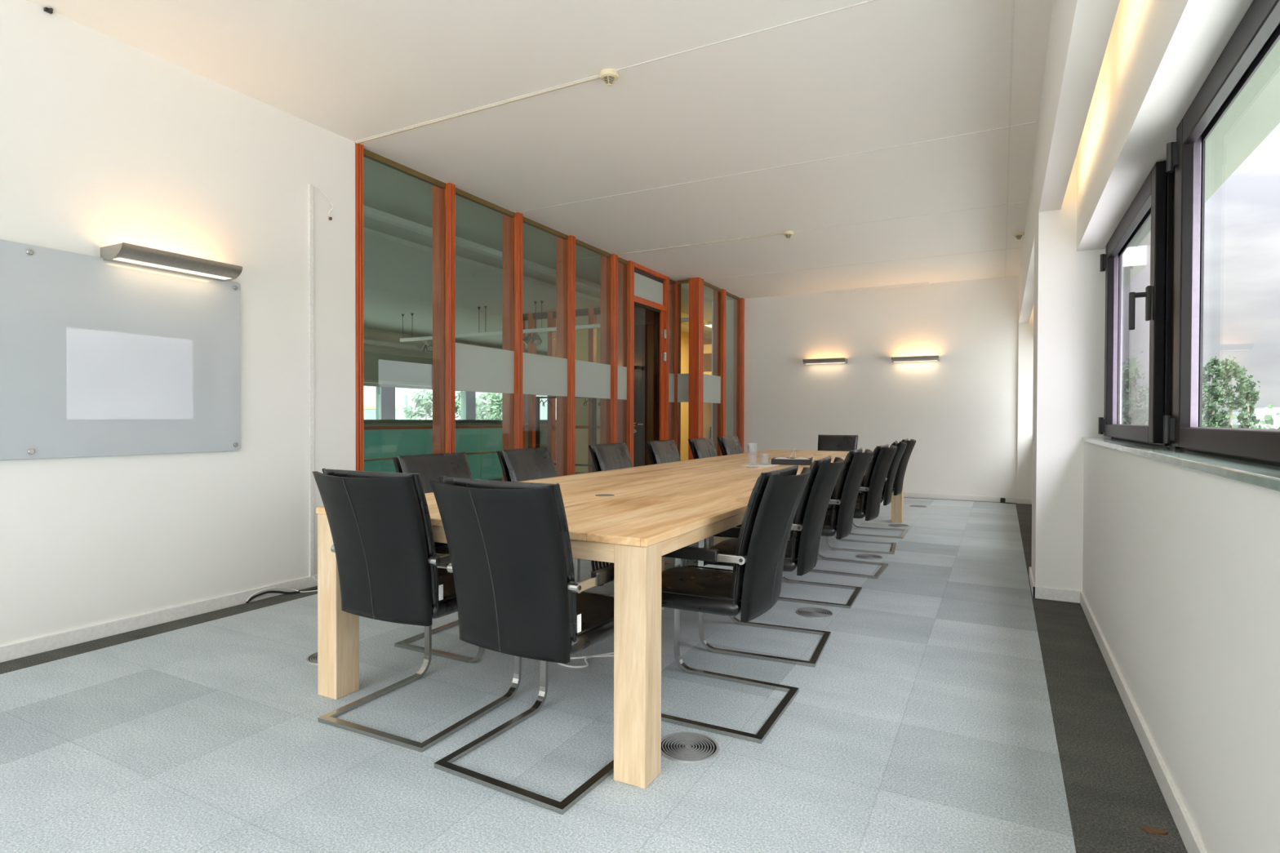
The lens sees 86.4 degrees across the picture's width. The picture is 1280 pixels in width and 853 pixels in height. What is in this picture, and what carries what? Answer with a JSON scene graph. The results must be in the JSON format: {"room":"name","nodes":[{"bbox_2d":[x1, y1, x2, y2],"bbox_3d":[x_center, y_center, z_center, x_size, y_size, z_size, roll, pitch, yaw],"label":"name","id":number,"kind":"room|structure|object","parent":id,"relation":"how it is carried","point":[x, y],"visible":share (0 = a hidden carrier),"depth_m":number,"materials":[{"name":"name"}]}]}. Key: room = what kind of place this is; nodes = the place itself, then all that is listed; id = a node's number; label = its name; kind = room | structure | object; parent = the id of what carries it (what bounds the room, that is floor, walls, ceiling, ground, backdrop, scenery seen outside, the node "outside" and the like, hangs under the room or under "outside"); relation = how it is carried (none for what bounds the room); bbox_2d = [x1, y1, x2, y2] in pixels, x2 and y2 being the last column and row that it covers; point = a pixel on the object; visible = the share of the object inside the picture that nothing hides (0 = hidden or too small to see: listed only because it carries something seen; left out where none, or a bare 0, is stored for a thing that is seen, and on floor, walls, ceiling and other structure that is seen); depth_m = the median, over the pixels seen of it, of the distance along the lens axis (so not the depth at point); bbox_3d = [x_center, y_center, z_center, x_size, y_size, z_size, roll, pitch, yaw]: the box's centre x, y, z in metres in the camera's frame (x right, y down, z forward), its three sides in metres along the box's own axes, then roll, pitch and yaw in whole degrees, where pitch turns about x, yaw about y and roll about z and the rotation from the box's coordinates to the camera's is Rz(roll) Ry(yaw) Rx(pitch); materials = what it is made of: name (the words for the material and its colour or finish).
{"room":"conference room","nodes":[
{"label":"conference room","id":0,"kind":"room"},
{"bbox_2d":[0,0,355,645],"bbox_3d":[-3.923,-0.354,1.475,0.200,3.305,7.740,1,1,28],"label":"wall","id":1,"kind":"structure","parent":0,"point":[105,140],"depth_m":3.79,"materials":[{"name":"white paint"}]},
{"bbox_2d":[0,239,240,460],"bbox_3d":[-2.872,-0.351,3.208,0.034,1.007,2.007,1,1,28],"label":"whiteboard","id":2,"kind":"object","parent":1,"relation":"attached to","point":[99,357],"visible":1,"depth_m":3.49,"materials":[{"name":"glass"}]},
{"bbox_2d":[0,574,317,662],"bbox_3d":[-3.787,1.061,1.527,0.016,0.075,7.536,1,1,28],"label":"baseboard","id":3,"kind":"structure","parent":1,"relation":"attached to","point":[28,647],"depth_m":3.62,"materials":[{"name":"white paint"}]},
{"bbox_2d":[100,242,242,281],"bbox_3d":[-2.512,-0.881,3.688,0.214,0.070,0.606,1,1,28],"label":"wall lamp","id":4,"kind":"object","parent":1,"relation":"attached to","point":[123,252],"visible":1,"depth_m":3.61,"materials":[{"name":"metal"}]},
{"bbox_2d":[308,183,314,576],"bbox_3d":[-2.184,-0.304,4.529,0.016,2.600,0.032,1,1,28],"label":"duct","id":5,"kind":"object","parent":1,"relation":"attached to","point":[311,286],"visible":1,"depth_m":4.52,"materials":[{"name":"white plastic"}]},
{"bbox_2d":[363,328,556,461],"bbox_3d":[-7.175,1.067,12.751,0.200,6.600,24.200,1,1,28],"label":"wall","id":6,"kind":"structure","parent":0,"point":[380,363],"depth_m":15.71,"materials":[{"name":"paint"}]},
{"bbox_2d":[363,338,432,386],"bbox_3d":[-6.946,-1.381,12.608,0.300,0.900,24.200,1,1,28],"label":"trim","id":7,"kind":"structure","parent":6,"relation":"attached to","point":[367,342],"depth_m":15.25,"materials":[{"name":"white paint"}]},
{"bbox_2d":[375,386,528,419],"bbox_3d":[-7.139,-0.497,12.718,0.170,0.730,24.200,1,1,28],"label":"trim","id":8,"kind":"structure","parent":6,"relation":"attached to","point":[384,396],"depth_m":15.45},
{"bbox_2d":[364,420,556,423],"bbox_3d":[-7.016,-0.086,12.657,0.150,0.070,24.200,1,1,28],"label":"trim","id":9,"kind":"structure","parent":6,"relation":"attached to","point":[365,421],"depth_m":16.15,"materials":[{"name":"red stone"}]},
{"bbox_2d":[26,0,1053,355],"bbox_3d":[-1.441,-2.191,9.571,13.260,0.250,24.400,1,1,28],"label":"ceiling","id":10,"kind":"structure","parent":0,"point":[877,74],"depth_m":4.51,"materials":[{"name":"white paint"}]},
{"bbox_2d":[400,314,432,351],"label":"track light","id":11,"kind":"object","parent":10,"relation":"hanging from","point":[422,346],"depth_m":12.53,"materials":[{"name":"white paint"}]},
{"bbox_2d":[355,75,599,143],"bbox_3d":[-1.115,-2.003,4.357,2.020,0.012,0.016,1,1,28],"label":"cable trunking","id":12,"kind":"object","parent":10,"relation":"attached to","point":[597,77],"visible":0.86,"depth_m":4.28,"materials":[{"name":"beige plastic"}]},
{"bbox_2d":[455,306,502,337],"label":"track light","id":13,"kind":"object","parent":10,"relation":"hanging from","point":[492,333],"depth_m":11.94,"materials":[{"name":"white paint"}]},
{"bbox_2d":[523,300,556,345],"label":"track light","id":14,"kind":"object","parent":10,"relation":"hanging from","point":[535,339],"depth_m":11.34,"materials":[{"name":"white paint"}]},
{"bbox_2d":[575,324,599,329],"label":"track light","id":15,"kind":"object","parent":10,"relation":"hanging from","point":[593,326],"depth_m":10.87,"materials":[{"name":"white paint"}]},
{"bbox_2d":[599,68,619,86],"bbox_3d":[-0.173,-1.966,3.859,0.112,0.069,0.112,1,1,28],"label":"smoke detector","id":16,"kind":"object","parent":10,"relation":"attached to","point":[609,76],"visible":1,"depth_m":3.83,"materials":[{"name":"beige plastic"}]},
{"bbox_2d":[355,0,877,142],"bbox_3d":[-0.135,-1.999,3.828,4.247,0.004,0.012,1,1,28],"label":"trim","id":17,"kind":"structure","parent":10,"relation":"attached to","point":[869,1],"depth_m":3.66,"materials":[{"name":"white paint"}]},
{"bbox_2d":[616,232,782,255],"bbox_3d":[0.611,-2.033,7.614,2.020,0.012,0.016,1,1,28],"label":"cable trunking","id":18,"kind":"object","parent":10,"relation":"attached to","point":[780,233],"visible":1,"depth_m":7.57,"materials":[{"name":"beige plastic"}]},
{"bbox_2d":[519,121,1037,212],"bbox_3d":[0.731,-2.014,5.462,4.247,0.004,0.012,1,1,28],"label":"trim","id":19,"kind":"structure","parent":10,"relation":"attached to","point":[1033,122],"depth_m":5.20,"materials":[{"name":"white paint"}]},
{"bbox_2d":[703,247,1022,279],"bbox_3d":[2.456,-2.044,8.718,4.247,0.004,0.012,1,1,28],"label":"trim","id":20,"kind":"structure","parent":10,"relation":"attached to","point":[1020,247],"depth_m":8.46,"materials":[{"name":"white paint"}]},
{"bbox_2d":[821,282,928,293],"bbox_3d":[3.437,-2.040,10.043,1.522,0.032,0.044,1,1,28],"label":"rail","id":21,"kind":"object","parent":10,"relation":"attached to","point":[920,283],"visible":1,"depth_m":10.01,"materials":[{"name":"white metal"}]},
{"bbox_2d":[793,201,1027,231],"bbox_3d":[1.595,-2.029,7.093,4.247,0.004,0.012,1,1,28],"label":"trim","id":22,"kind":"structure","parent":10,"relation":"attached to","point":[1022,202],"depth_m":6.53,"materials":[{"name":"white paint"}]},
{"bbox_2d":[1013,231,1024,239],"bbox_3d":[3.958,-1.988,7.119,0.112,0.069,0.112,1,1,28],"label":"smoke detector","id":23,"kind":"object","parent":10,"relation":"attached to","point":[1018,235],"visible":1,"depth_m":7.09,"materials":[{"name":"beige plastic"}]},
{"bbox_2d":[355,142,744,480],"bbox_3d":[-0.249,-0.503,8.002,0.560,3.085,7.233,1,1,28],"label":"wall","id":24,"kind":"structure","parent":0,"point":[508,371],"depth_m":7.29,"materials":[{"name":"red wood"}]},
{"bbox_2d":[633,262,666,466],"bbox_3d":[0.110,-0.512,8.942,0.100,3.085,0.925,1,1,28],"label":"door","id":25,"kind":"structure","parent":24,"relation":"in","point":[650,333],"depth_m":8.95,"materials":[{"name":"red wood"}]},
{"bbox_2d":[522,307,599,474],"bbox_3d":[-1.120,-0.551,12.222,2.630,3.085,0.120,1,1,28],"label":"wall","id":26,"kind":"structure","parent":0,"point":[592,313],"depth_m":12.44,"materials":[{"name":"red wood"}]},
{"bbox_2d":[0,497,1187,852],"bbox_3d":[0.018,1.188,3.623,5.060,0.200,15.200,1,1,28],"label":"floor","id":27,"kind":"structure","parent":0,"point":[953,708],"depth_m":2.44,"materials":[{"name":"grey carpet"}]},
{"bbox_2d":[245,587,317,603],"bbox_3d":[-2.124,1.050,4.464,0.051,0.049,0.846,1,1,42],"label":"cable","id":28,"kind":"object","parent":27,"relation":"on","point":[311,589],"visible":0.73,"depth_m":4.30,"materials":[{"name":"black plastic"}]},
{"bbox_2d":[245,586,317,601],"bbox_3d":[-2.134,1.040,4.446,0.075,0.064,0.801,1,1,45],"label":"cable","id":29,"kind":"object","parent":27,"relation":"on","point":[250,597],"visible":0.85,"depth_m":4.31,"materials":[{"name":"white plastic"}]},
{"bbox_2d":[306,652,317,665],"bbox_3d":[-1.458,1.085,3.216,0.214,0.006,0.214,1,1,28],"label":"floor vent","id":30,"kind":"object","parent":27,"relation":"in","point":[312,659],"visible":0.1,"depth_m":3.18,"materials":[{"name":"grey metal"}]},
{"bbox_2d":[312,468,521,752],"bbox_3d":[-0.852,0.625,2.633,0.532,0.942,0.684,0,1,27],"label":"office chair","id":31,"kind":"object","parent":27,"relation":"on","point":[380,525],"visible":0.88,"depth_m":2.39,"materials":[{"name":"leather"}]},
{"bbox_2d":[322,468,435,607],"bbox_3d":[-0.936,0.400,2.462,0.464,0.485,0.152,0,1,27],"label":"backrest","id":32,"kind":"object","parent":31,"relation":"on","point":[386,561],"depth_m":2.38,"materials":[{"name":"black leather"}]},
{"bbox_2d":[391,452,484,662],"bbox_3d":[-0.871,0.616,3.471,0.684,0.942,0.532,1,1,28],"label":"office chair","id":33,"kind":"object","parent":27,"relation":"on","point":[429,466],"visible":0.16,"depth_m":3.46,"materials":[{"name":"leather"}]},
{"bbox_2d":[400,452,471,546],"bbox_3d":[-1.036,0.388,3.557,0.152,0.485,0.464,1,1,28],"label":"backrest","id":34,"kind":"object","parent":33,"relation":"on","point":[429,466],"depth_m":3.53,"materials":[{"name":"black leather"}]},
{"bbox_2d":[429,475,613,814],"bbox_3d":[-0.315,0.630,2.280,0.532,0.942,0.684,1,1,30],"label":"office chair","id":35,"kind":"object","parent":27,"relation":"on","point":[517,593],"visible":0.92,"depth_m":2.04,"materials":[{"name":"leather"}]},
{"bbox_2d":[440,476,573,639],"bbox_3d":[-0.409,0.405,2.115,0.464,0.485,0.152,1,1,30],"label":"backrest","id":36,"kind":"object","parent":35,"relation":"on","point":[520,586],"depth_m":2.03,"materials":[{"name":"black leather"}]},
{"bbox_2d":[496,447,613,596],"bbox_3d":[-0.498,0.609,4.174,0.684,0.942,0.532,1,1,28],"label":"office chair","id":37,"kind":"object","parent":27,"relation":"on","point":[525,464],"visible":0.25,"depth_m":4.19,"materials":[{"name":"leather"}]},
{"bbox_2d":[503,447,556,481],"bbox_3d":[-0.664,0.381,4.260,0.152,0.485,0.464,1,1,28],"label":"chair back","id":38,"kind":"object","parent":37,"relation":"on","point":[525,464],"depth_m":4.22,"materials":[{"name":"black leather"}]},
{"bbox_2d":[557,652,613,668],"bbox_3d":[-0.143,1.084,3.212,0.498,0.016,0.149,0,1,-23],"label":"cable","id":39,"kind":"object","parent":27,"relation":"on","point":[606,655],"visible":0.7,"depth_m":3.19,"materials":[{"name":"white plastic"}]},
{"bbox_2d":[315,449,903,789],"bbox_3d":[0.800,0.690,5.154,1.512,0.768,6.194,1,1,28],"label":"conference table","id":40,"kind":"object","parent":27,"relation":"on","point":[628,518],"visible":0.66,"depth_m":2.65,"materials":[{"name":"brown wood"}]},
{"bbox_2d":[591,560,613,586],"bbox_3d":[-0.135,0.543,2.769,0.111,0.209,0.070,1,1,28],"label":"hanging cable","id":41,"kind":"object","parent":40,"relation":"hanging from","point":[606,564],"visible":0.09,"depth_m":2.76,"materials":[{"name":"black plastic"}]},
{"bbox_2d":[742,463,779,466],"bbox_3d":[0.949,0.305,5.385,0.240,0.003,0.240,1,1,28],"label":"napkin","id":42,"kind":"object","parent":40,"relation":"on","point":[757,464],"visible":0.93,"depth_m":5.33,"materials":[{"name":"white paper"}]},
{"bbox_2d":[771,457,813,465],"bbox_3d":[1.239,0.278,5.548,0.316,0.055,0.236,0,1,16],"label":"serving tray","id":43,"kind":"object","parent":40,"relation":"on","point":[774,461],"visible":0.91,"depth_m":5.44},
{"bbox_2d":[588,442,688,572],"bbox_3d":[-0.016,0.601,5.084,0.684,0.942,0.532,1,1,28],"label":"office chair","id":44,"kind":"object","parent":27,"relation":"on","point":[608,456],"visible":0.27,"depth_m":5.11,"materials":[{"name":"leather"}]},
{"bbox_2d":[594,442,632,471],"bbox_3d":[-0.182,0.373,5.170,0.152,0.485,0.464,1,1,28],"label":"chair back","id":45,"kind":"object","parent":44,"relation":"on","point":[608,456],"depth_m":5.12,"materials":[{"name":"black leather"}]},
{"bbox_2d":[644,439,713,548],"bbox_3d":[0.410,0.594,5.888,0.684,0.942,0.532,1,1,28],"label":"office chair","id":46,"kind":"object","parent":27,"relation":"on","point":[661,451],"visible":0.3,"depth_m":5.89,"materials":[{"name":"leather"}]},
{"bbox_2d":[650,440,680,463],"bbox_3d":[0.244,0.366,5.974,0.152,0.485,0.464,1,1,28],"label":"cushion","id":47,"kind":"object","parent":46,"relation":"on","point":[662,451],"depth_m":5.92,"materials":[{"name":"black leather"}]},
{"bbox_2d":[661,732,719,763],"bbox_3d":[0.165,1.099,2.339,0.214,0.006,0.214,1,1,28],"label":"floor vent","id":48,"kind":"object","parent":27,"relation":"in","point":[678,747],"visible":0.98,"depth_m":2.33,"materials":[{"name":"silver metal"}]},
{"bbox_2d":[688,437,717,537],"bbox_3d":[0.831,0.586,6.683,0.684,0.942,0.532,1,1,28],"label":"office chair","id":49,"kind":"object","parent":27,"relation":"on","point":[704,447],"visible":0.19,"depth_m":6.68,"materials":[{"name":"leather"}]},
{"bbox_2d":[693,437,717,458],"bbox_3d":[0.665,0.358,6.769,0.152,0.485,0.464,1,1,28],"label":"cushion","id":50,"kind":"object","parent":49,"relation":"on","point":[704,447],"depth_m":6.70,"materials":[{"name":"black leather"}]},
{"bbox_2d":[717,435,742,455],"bbox_3d":[1.192,0.580,7.364,0.684,0.942,0.532,1,1,28],"label":"office chair","id":51,"kind":"object","parent":27,"relation":"on","point":[731,445],"visible":0.28,"depth_m":7.37,"materials":[{"name":"leather"}]},
{"bbox_2d":[661,464,810,743],"bbox_3d":[0.319,0.628,2.705,0.684,0.942,0.532,0,1,27],"label":"office chair","id":52,"kind":"object","parent":27,"relation":"on","point":[753,587],"visible":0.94,"depth_m":2.49,"materials":[{"name":"leather"}]},
{"bbox_2d":[730,465,798,604],"bbox_3d":[0.487,0.403,2.616,0.152,0.485,0.464,0,1,27],"label":"chair backrest","id":53,"kind":"object","parent":52,"relation":"on","point":[765,529],"depth_m":2.44,"materials":[{"name":"black leather"}]},
{"bbox_2d":[693,455,844,667],"bbox_3d":[0.670,0.621,3.431,0.684,0.942,0.532,0,1,23],"label":"office chair","id":54,"kind":"object","parent":27,"relation":"on","point":[802,552],"visible":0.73,"depth_m":3.20,"materials":[{"name":"leather"}]},
{"bbox_2d":[788,455,831,561],"bbox_3d":[0.844,0.396,3.354,0.152,0.485,0.464,0,1,23],"label":"chair backrest","id":55,"kind":"object","parent":54,"relation":"on","point":[804,544],"depth_m":3.17,"materials":[{"name":"black leather"}]},
{"bbox_2d":[795,607,833,618],"bbox_3d":[1.017,1.084,3.970,0.214,0.006,0.214,1,1,28],"label":"floor vent","id":56,"kind":"object","parent":27,"relation":"in","point":[810,612],"visible":1,"depth_m":3.96,"materials":[{"name":"grey metal"}]},
{"bbox_2d":[777,448,872,608],"bbox_3d":[1.139,0.612,4.397,0.684,0.942,0.532,0,1,25],"label":"office chair","id":57,"kind":"object","parent":27,"relation":"on","point":[848,483],"visible":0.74,"depth_m":4.14,"materials":[{"name":"leather"}]},
{"bbox_2d":[829,448,862,528],"bbox_3d":[1.310,0.387,4.314,0.152,0.485,0.464,0,1,25],"label":"chair backrest","id":58,"kind":"object","parent":57,"relation":"on","point":[848,483],"depth_m":4.13,"materials":[{"name":"black leather"}]},
{"bbox_2d":[817,434,857,451],"bbox_3d":[2.309,0.575,8.140,0.532,0.942,0.684,1,1,28],"label":"office chair","id":59,"kind":"object","parent":27,"relation":"on","point":[825,442],"visible":0.23,"depth_m":8.30,"materials":[{"name":"leather"}]},
{"bbox_2d":[809,444,897,578],"bbox_3d":[1.581,0.605,5.163,0.684,0.942,0.532,1,1,28],"label":"office chair","id":60,"kind":"object","parent":27,"relation":"on","point":[873,482],"visible":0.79,"depth_m":4.91,"materials":[{"name":"leather"}]},
{"bbox_2d":[859,444,888,511],"bbox_3d":[1.748,0.380,5.071,0.152,0.485,0.464,1,1,28],"label":"chair backrest","id":61,"kind":"object","parent":60,"relation":"on","point":[877,470],"depth_m":4.89,"materials":[{"name":"black leather"}]},
{"bbox_2d":[826,440,906,555],"bbox_3d":[1.995,0.597,6.029,0.684,0.942,0.532,0,1,22],"label":"office chair","id":62,"kind":"object","parent":27,"relation":"on","point":[886,494],"visible":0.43,"depth_m":5.80,"materials":[{"name":"leather"}]},
{"bbox_2d":[881,440,897,497],"bbox_3d":[2.170,0.372,5.954,0.152,0.485,0.464,0,1,22],"label":"chair backrest","id":63,"kind":"object","parent":62,"relation":"on","point":[888,485],"depth_m":5.76,"materials":[{"name":"black leather"}]},
{"bbox_2d":[855,554,882,559],"bbox_3d":[1.881,1.069,5.596,0.214,0.006,0.214,1,1,28],"label":"floor vent","id":64,"kind":"object","parent":27,"relation":"in","point":[869,557],"visible":1,"depth_m":5.57,"materials":[{"name":"grey metal"}]},
{"bbox_2d":[849,438,915,538],"bbox_3d":[2.386,0.590,6.803,0.684,0.942,0.532,0,1,26],"label":"office chair","id":65,"kind":"object","parent":27,"relation":"on","point":[898,483],"visible":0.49,"depth_m":6.57,"materials":[{"name":"leather"}]},
{"bbox_2d":[1142,826,1168,835],"bbox_3d":[1.409,1.107,1.864,0.058,0.006,0.024,1,1,28],"label":"dry leaf","id":66,"kind":"object","parent":27,"relation":"on","point":[1152,830],"visible":1,"depth_m":1.86,"materials":[{"name":"brown plant"}]},
{"bbox_2d":[575,328,711,472],"bbox_3d":[1.054,-0.488,15.579,5.484,3.300,2.110,0,1,-33],"label":"wall","id":67,"kind":"structure","parent":0,"point":[581,335],"depth_m":14.51,"materials":[{"name":"beige paint"}]},
{"bbox_2d":[363,204,707,324],"bbox_3d":[-0.935,-2.093,9.416,0.100,0.170,24.200,1,1,28],"label":"trim","id":68,"kind":"structure","parent":67,"relation":"attached to","point":[368,211],"depth_m":7.49,"materials":[{"name":"white paint"}]},
{"bbox_2d":[703,343,711,375],"bbox_3d":[2.073,-1.491,15.213,2.000,0.720,0.250,1,1,28],"label":"trim","id":69,"kind":"structure","parent":67,"relation":"attached to","point":[707,348],"depth_m":15.36,"materials":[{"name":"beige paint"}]},
{"bbox_2d":[711,275,1033,497],"bbox_3d":[3.503,-0.425,10.238,5.120,3.305,0.220,1,1,28],"label":"wall","id":70,"kind":"structure","parent":0,"point":[960,410],"depth_m":9.96,"materials":[{"name":"white paint"}]},
{"bbox_2d":[802,357,847,364],"bbox_3d":[2.811,-0.991,10.354,0.626,0.070,0.214,1,1,28],"label":"wall lamp","id":71,"kind":"object","parent":70,"relation":"attached to","point":[838,360],"visible":1,"depth_m":10.28,"materials":[{"name":"metal"}]},
{"bbox_2d":[891,355,939,362],"bbox_3d":[3.942,-0.964,9.755,0.626,0.070,0.214,1,1,28],"label":"wall lamp","id":72,"kind":"object","parent":70,"relation":"attached to","point":[933,357],"visible":1,"depth_m":9.69,"materials":[{"name":"metal"}]},
{"bbox_2d":[903,492,1017,503],"bbox_3d":[3.413,0.990,10.167,3.870,0.075,0.015,1,1,28],"label":"baseboard","id":73,"kind":"structure","parent":70,"relation":"attached to","point":[910,495],"depth_m":9.59,"materials":[{"name":"white paint"}]},
{"bbox_2d":[1004,0,1014,277],"bbox_3d":[1.530,-1.982,2.781,0.012,0.004,14.780,1,1,28],"label":"trim","id":74,"kind":"structure","parent":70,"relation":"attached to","point":[1012,1],"depth_m":4.24,"materials":[{"name":"white paint"}]},
{"bbox_2d":[1017,322,1033,498],"bbox_3d":[5.230,-0.176,9.175,0.252,2.440,0.044,1,1,28],"label":"trim","id":75,"kind":"structure","parent":70,"relation":"attached to","point":[1025,352],"depth_m":9.17,"materials":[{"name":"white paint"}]},
{"bbox_2d":[1031,0,1279,852],"bbox_3d":[1.958,-0.347,2.570,0.650,3.305,14.780,1,1,28],"label":"wall","id":76,"kind":"structure","parent":0,"point":[1177,568],"depth_m":2.24,"materials":[{"name":"white paint"}]},
{"bbox_2d":[1018,150,1035,323],"bbox_3d":[4.026,-1.699,7.019,0.118,0.645,4.958,1,1,28],"label":"trim","id":77,"kind":"structure","parent":76,"relation":"attached to","point":[1026,276],"depth_m":6.49,"materials":[{"name":"white paint"}]},
{"bbox_2d":[1039,0,1119,212],"bbox_3d":[0.418,-1.637,0.208,0.118,0.645,9.183,1,1,28],"label":"trim","id":78,"kind":"structure","parent":76,"relation":"attached to","point":[1079,33],"depth_m":2.85,"materials":[{"name":"white paint"}]},
{"bbox_2d":[1017,497,1207,852],"bbox_3d":[1.769,1.066,2.675,0.267,0.075,14.766,1,1,28],"label":"baseboard","id":79,"kind":"structure","parent":76,"relation":"attached to","point":[1190,837],"depth_m":2.41,"materials":[{"name":"white paint"}]},
{"bbox_2d":[1097,160,1172,446],"bbox_3d":[2.408,-0.499,3.401,0.139,1.144,1.513,1,1,28],"label":"window","id":80,"kind":"structure","parent":76,"relation":"in","point":[1153,198],"depth_m":2.79,"materials":[{"name":"grey metal"}]},
{"bbox_2d":[1119,167,1185,448],"bbox_3d":[2.023,-0.492,2.535,0.045,1.147,14.778,1,1,28],"label":"trim","id":81,"kind":"structure","parent":76,"relation":"attached to","point":[1174,173],"depth_m":2.68,"materials":[{"name":"black metal"}]},
{"bbox_2d":[1081,437,1279,491],"bbox_3d":[0.669,0.116,0.091,0.220,0.024,9.181,1,1,28],"label":"windowsill","id":82,"kind":"structure","parent":76,"relation":"attached to","point":[1260,473],"depth_m":1.76,"materials":[{"name":"grey stone"}]},
{"bbox_2d":[1163,0,1279,464],"bbox_3d":[1.547,-0.484,1.775,0.139,1.144,1.513,1,1,28],"label":"window","id":83,"kind":"structure","parent":76,"relation":"in","point":[1258,32],"depth_m":2.31,"materials":[{"name":"grey metal"}]},
{"bbox_2d":[1122,39,1279,290],"bbox_3d":[2.163,-1.062,2.454,0.189,0.008,14.776,1,1,28],"label":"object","id":84,"kind":"structure","parent":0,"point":[1255,113],"depth_m":2.43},
{"bbox_3d":[-1.696,1.118,9.849,3.800,0.195,24.200,1,1,28],"label":"floor","id":85,"kind":"structure","parent":0,"visible":0},
{"bbox_2d":[364,425,502,480],"bbox_3d":[-4.553,0.518,8.505,0.070,1.015,9.760,1,1,28],"label":"balustrade","id":86,"kind":"object","parent":85,"relation":"on","point":[380,445],"visible":0.15,"depth_m":10.73,"materials":[{"name":"green glass"}]},
{"bbox_2d":[534,396,596,472],"bbox_3d":[-1.181,0.237,11.662,1.500,1.520,0.500,1,1,28],"label":"coat rack","id":87,"kind":"object","parent":85,"relation":"on","point":[537,398],"visible":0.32,"depth_m":11.55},
{"label":"outside","id":88,"kind":"structure","parent":0,"visible":0},
{"bbox_3d":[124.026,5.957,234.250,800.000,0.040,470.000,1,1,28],"label":"field","id":89,"kind":"object","parent":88,"visible":0},
{"bbox_2d":[364,386,399,419],"bbox_3d":[-42.554,-1.531,94.995,16.100,17.000,10.100,0,1,-24],"label":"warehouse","id":90,"kind":"structure","parent":89,"relation":"on","point":[369,392],"depth_m":92.26,"materials":[{"name":"white"}]},
{"bbox_2d":[400,391,426,419],"bbox_3d":[-15.746,2.539,47.848,2.344,10.050,2.081,1,1,28],"label":"poplar tree","id":91,"kind":"object","parent":89,"relation":"on","point":[410,415],"visible":0.15,"depth_m":47.74,"materials":[{"name":"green plant"}]},
{"bbox_2d":[413,389,432,419],"bbox_3d":[-17.685,2.117,56.167,2.296,10.702,2.649,1,1,28],"label":"poplar tree","id":92,"kind":"object","parent":89,"relation":"on","point":[427,398],"visible":0.18,"depth_m":56.01,"materials":[{"name":"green plant"}]},
{"bbox_2d":[455,391,461,418],"bbox_3d":[-18.864,1.611,72.276,3.660,11.359,3.444,1,1,28],"label":"poplar tree","id":93,"kind":"object","parent":89,"relation":"on","point":[458,408],"visible":0.06,"depth_m":71.78,"materials":[{"name":"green plant"}]},
{"bbox_2d":[457,396,481,419],"bbox_3d":[-12.530,2.388,50.040,2.151,10.325,2.250,0,1,-28],"label":"poplar tree","id":94,"kind":"object","parent":89,"relation":"on","point":[477,397],"visible":0.05,"depth_m":50.08,"materials":[{"name":"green plant"}]},
{"bbox_2d":[475,392,497,419],"bbox_3d":[-13.165,2.200,58.040,2.399,10.523,2.595,0,1,7],"label":"poplar tree","id":95,"kind":"object","parent":89,"relation":"on","point":[482,413],"visible":0.12,"depth_m":57.57,"materials":[{"name":"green plant"}]},
{"bbox_2d":[478,392,502,419],"bbox_3d":[-14.239,1.731,66.106,3.502,11.280,3.079,1,1,42],"label":"poplar tree","id":96,"kind":"object","parent":89,"relation":"on","point":[493,398],"visible":0.14,"depth_m":65.59,"materials":[{"name":"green plant"}]},
{"bbox_2d":[489,393,502,419],"bbox_3d":[-15.441,1.543,74.178,3.532,11.474,2.960,0,1,6],"label":"poplar tree","id":97,"kind":"object","parent":89,"relation":"on","point":[499,400],"visible":0.11,"depth_m":73.27,"materials":[{"name":"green plant"}]},
{"bbox_2d":[1121,350,1148,425],"bbox_3d":[36.200,1.068,50.081,3.338,13.262,3.709,0,1,-40],"label":"poplar tree","id":98,"kind":"object","parent":89,"relation":"on","point":[1128,405],"visible":0.4,"depth_m":49.73,"materials":[{"name":"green plant"}]},
{"bbox_2d":[1124,404,1279,429],"bbox_3d":[145.721,0.645,170.935,56.316,13.921,73.773,1,1,28],"label":"treeline","id":99,"kind":"object","parent":89,"relation":"on","point":[1267,417],"visible":0.02,"depth_m":162.48,"materials":[{"name":"green plant"}]},
{"bbox_2d":[1202,370,1211,422],"bbox_3d":[72.197,-0.073,88.127,3.335,14.944,2.421,1,1,28],"label":"poplar tree","id":100,"kind":"object","parent":89,"relation":"on","point":[1204,401],"visible":0.07,"depth_m":87.52,"materials":[{"name":"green plant"}]},
{"bbox_2d":[1201,355,1226,426],"bbox_3d":[50.342,0.706,59.939,1.802,13.862,1.763,1,1,28],"label":"poplar tree","id":101,"kind":"object","parent":89,"relation":"on","point":[1211,414],"visible":0.69,"depth_m":59.83,"materials":[{"name":"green plant"}]},
{"bbox_2d":[1217,355,1249,427],"bbox_3d":[59.890,0.127,69.095,2.934,14.880,2.770,1,1,28],"label":"poplar tree","id":102,"kind":"object","parent":89,"relation":"on","point":[1230,368],"visible":0.52,"depth_m":68.76,"materials":[{"name":"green plant"}]},
{"bbox_2d":[1235,374,1260,428],"bbox_3d":[69.691,0.769,78.176,2.176,13.459,2.568,1,1,28],"label":"poplar tree","id":103,"kind":"object","parent":89,"relation":"on","point":[1249,384],"visible":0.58,"depth_m":77.75,"materials":[{"name":"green plant"}]},
{"bbox_2d":[1249,408,1279,429],"bbox_3d":[274.503,-0.968,300.073,9.100,13.395,12.100,1,1,28],"label":"building","id":104,"kind":"structure","parent":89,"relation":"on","point":[1260,413],"depth_m":294.78,"materials":[{"name":"white"}]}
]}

